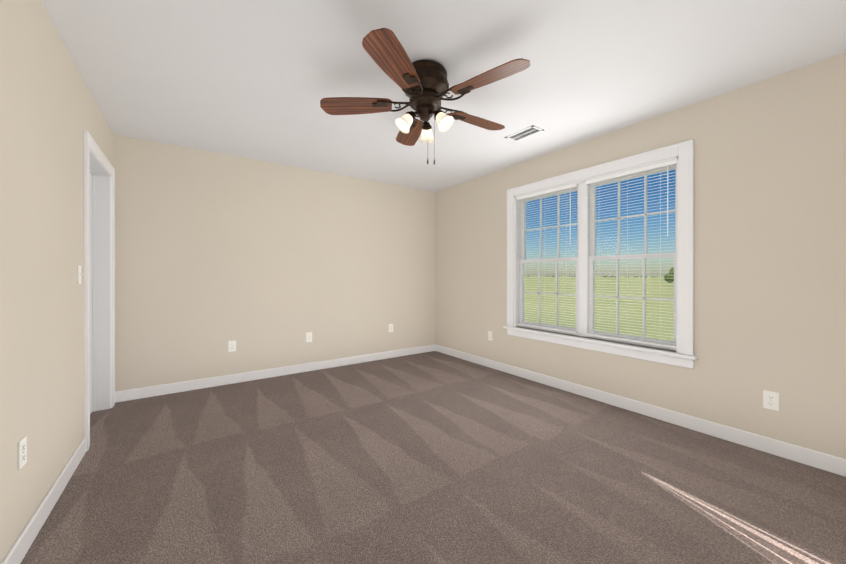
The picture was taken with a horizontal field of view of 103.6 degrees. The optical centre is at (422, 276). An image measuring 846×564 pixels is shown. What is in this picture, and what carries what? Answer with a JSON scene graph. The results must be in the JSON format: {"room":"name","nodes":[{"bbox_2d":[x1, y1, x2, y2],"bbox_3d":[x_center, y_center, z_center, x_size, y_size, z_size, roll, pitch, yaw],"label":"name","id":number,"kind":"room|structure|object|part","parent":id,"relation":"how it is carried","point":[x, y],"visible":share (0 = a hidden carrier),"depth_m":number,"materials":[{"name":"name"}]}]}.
{"room":"empty bedroom","nodes":[
{"label":"empty bedroom","id":0,"kind":"room"},
{"bbox_2d":[0,0,112,563],"bbox_3d":[-1.435,-0.067,0.935,0.140,2.440,5.280,0,0,-35],"label":"wall","id":1,"kind":"structure","parent":0,"point":[50,111],"depth_m":1.53,"materials":[{"name":"beige paint"}]},
{"bbox_2d":[18,435,26,470],"bbox_3d":[-1.651,0.728,1.374,0.009,0.116,0.072,0,0,-35],"label":"electrical outlet","id":2,"kind":"object","parent":1,"relation":"attached to","point":[22,451],"visible":1,"depth_m":1.37,"materials":[{"name":"white plastic"}]},
{"bbox_2d":[1,437,86,563],"bbox_3d":[-1.799,1.102,1.591,0.014,0.100,1.440,0,0,-35],"label":"baseboard","id":3,"kind":"structure","parent":1,"relation":"attached to","point":[18,551],"depth_m":1.55,"materials":[{"name":"white wood"}]},
{"bbox_2d":[77,265,82,283],"bbox_3d":[-2.145,-0.008,2.086,0.017,0.116,0.072,0,0,-35],"label":"light switch","id":4,"kind":"object","parent":1,"relation":"attached to","point":[79,273],"visible":1,"depth_m":2.08,"materials":[{"name":"white plastic"}]},
{"bbox_2d":[90,174,92,413],"bbox_3d":[-2.566,0.142,2.518,0.102,2.001,0.768,0,0,-35],"label":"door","id":5,"kind":"structure","parent":1,"relation":"in","point":[91,340],"depth_m":2.79,"materials":[{"name":"white wood"}]},
{"bbox_2d":[83,130,114,451],"bbox_3d":[-2.542,0.099,2.534,0.163,2.105,0.960,0,0,-35],"label":"door frame","id":6,"kind":"structure","parent":1,"relation":"attached to","point":[101,266],"depth_m":2.85,"materials":[{"name":"white wood"}]},
{"bbox_2d":[113,134,434,391],"bbox_3d":[-1.352,-0.071,4.130,3.660,2.440,0.140,0,0,-35],"label":"wall","id":7,"kind":"structure","parent":0,"point":[266,265],"depth_m":3.69,"materials":[{"name":"beige paint"}]},
{"bbox_2d":[228,340,235,351],"bbox_3d":[-2.038,0.749,3.560,0.072,0.116,0.009,0,0,-35],"label":"electrical outlet","id":8,"kind":"object","parent":7,"relation":"attached to","point":[231,346],"visible":1,"depth_m":3.56,"materials":[{"name":"white plastic"}]},
{"bbox_2d":[115,344,434,402],"bbox_3d":[-1.308,1.099,4.069,3.660,0.100,0.014,0,0,-35],"label":"baseboard","id":9,"kind":"structure","parent":7,"relation":"attached to","point":[145,392],"depth_m":3.67,"materials":[{"name":"white wood"}]},
{"bbox_2d":[306,332,311,341],"bbox_3d":[-1.375,0.739,4.025,0.072,0.116,0.009,0,0,-35],"label":"electrical outlet","id":10,"kind":"object","parent":7,"relation":"attached to","point":[308,336],"visible":1,"depth_m":4.02,"materials":[{"name":"white plastic"}]},
{"bbox_2d":[389,324,392,331],"bbox_3d":[-0.449,0.728,4.673,0.072,0.116,0.009,0,0,-35],"label":"electrical outlet","id":11,"kind":"object","parent":7,"relation":"attached to","point":[390,327],"visible":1,"depth_m":4.67,"materials":[{"name":"white plastic"}]},
{"bbox_2d":[20,351,845,563],"bbox_3d":[0.122,1.202,2.026,3.940,0.100,5.280,0,0,-35],"label":"floor","id":12,"kind":"structure","parent":0,"point":[433,457],"depth_m":1.85,"materials":[{"name":"carpet"}]},
{"bbox_2d":[41,0,845,191],"bbox_3d":[0.122,-1.338,2.022,3.940,0.100,5.280,0,0,-35],"label":"ceiling","id":13,"kind":"structure","parent":0,"point":[256,79],"depth_m":2.04,"materials":[{"name":"white paint"}]},
{"bbox_2d":[320,28,529,164],"bbox_3d":[0.059,-0.988,2.130,1.250,0.600,1.285,0,0,-35],"label":"ceiling fan","id":14,"kind":"object","parent":13,"relation":"hanging from","point":[423,85],"visible":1,"depth_m":2.01,"materials":[{"name":"brown wood"}]},
{"bbox_2d":[505,125,543,141],"bbox_3d":[0.915,-1.286,3.017,0.160,0.008,0.310,0,0,-35],"label":"ceiling vent","id":15,"kind":"object","parent":13,"relation":"in","point":[526,132],"depth_m":3.01,"materials":[{"name":"white metal"}]},
{"bbox_3d":[0.915,-1.289,3.017,0.120,0.001,0.270,0,0,-35],"label":"dark ceiling air vent","id":16,"kind":"part","parent":15,"relation":"part of","materials":[{"name":"white metal"}]},
{"bbox_2d":[435,52,845,458],"bbox_3d":[1.678,-0.070,3.114,0.140,2.440,5.280,0,0,-35],"label":"wall","id":17,"kind":"structure","parent":0,"point":[769,234],"depth_m":2.29,"materials":[{"name":"beige paint"}]},
{"bbox_2d":[488,331,491,340],"bbox_3d":[0.843,0.748,4.179,0.009,0.116,0.072,0,0,-35],"label":"electrical outlet","id":18,"kind":"object","parent":17,"relation":"attached to","point":[489,335],"visible":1,"depth_m":4.17,"materials":[{"name":"white plastic"}]},
{"bbox_2d":[507,139,693,354],"bbox_3d":[1.565,-0.215,3.254,0.164,1.610,1.780,0,0,-35],"label":"window","id":19,"kind":"structure","parent":17,"relation":"in","point":[682,153],"depth_m":3.10,"materials":[{"name":"white wood"}]},
{"bbox_2d":[517,183,577,333],"bbox_3d":[1.310,-0.182,3.579,0.040,1.495,0.727,0,0,-35],"label":"window blind","id":20,"kind":"object","parent":19,"relation":"attached to","point":[548,192],"visible":0.94,"depth_m":3.54,"materials":[{"name":"white plastic"}]},
{"bbox_2d":[570,187,570,244],"bbox_3d":[1.462,-0.595,3.310,0.010,0.570,0.008,0,0,-35],"label":"blind wand","id":21,"kind":"object","parent":20,"relation":"hanging from","point":[570,215],"visible":1,"depth_m":3.31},
{"bbox_3d":[1.366,-0.171,3.619,0.058,1.480,0.735,0,0,-35],"label":"window sash","id":22,"kind":"part","parent":19,"relation":"part of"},
{"bbox_2d":[586,159,676,348],"bbox_3d":[1.783,-0.181,2.903,0.040,1.495,0.727,0,0,-35],"label":"window blind","id":23,"kind":"object","parent":19,"relation":"attached to","point":[637,171],"visible":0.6,"depth_m":2.86,"materials":[{"name":"white plastic"}]},
{"bbox_2d":[667,165,667,236],"bbox_3d":[1.935,-0.594,2.634,0.010,0.570,0.008,0,0,-35],"label":"blind wand","id":24,"kind":"object","parent":23,"relation":"hanging from","point":[667,200],"visible":1,"depth_m":2.63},
{"bbox_3d":[1.839,-0.170,2.943,0.058,1.480,0.735,0,0,-35],"label":"window sash","id":25,"kind":"part","parent":19,"relation":"part of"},
{"bbox_2d":[503,326,697,368],"bbox_3d":[1.520,0.641,3.224,0.115,0.103,1.830,0,0,-35],"label":"window sill","id":26,"kind":"structure","parent":17,"relation":"attached to","point":[654,355],"depth_m":2.96,"materials":[{"name":"white wood"}]},
{"bbox_2d":[435,344,845,476],"bbox_3d":[1.615,1.100,3.071,0.014,0.100,5.000,0,0,-35],"label":"baseboard","id":27,"kind":"structure","parent":17,"relation":"attached to","point":[819,460],"depth_m":2.52,"materials":[{"name":"white wood"}]},
{"bbox_2d":[763,390,778,410],"bbox_3d":[2.256,0.807,2.160,0.009,0.116,0.072,0,0,-35],"label":"electrical outlet","id":28,"kind":"object","parent":17,"relation":"attached to","point":[770,400],"visible":1,"depth_m":2.16,"materials":[{"name":"white plastic"}]},
{"label":"outside","id":29,"kind":"structure","parent":0,"visible":0},
{"bbox_2d":[524,268,673,341],"bbox_3d":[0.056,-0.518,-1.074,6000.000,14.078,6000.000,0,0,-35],"label":"field","id":30,"kind":"structure","parent":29,"point":[653,283],"depth_m":51.91,"materials":[{"name":"green plant"}]}
]}

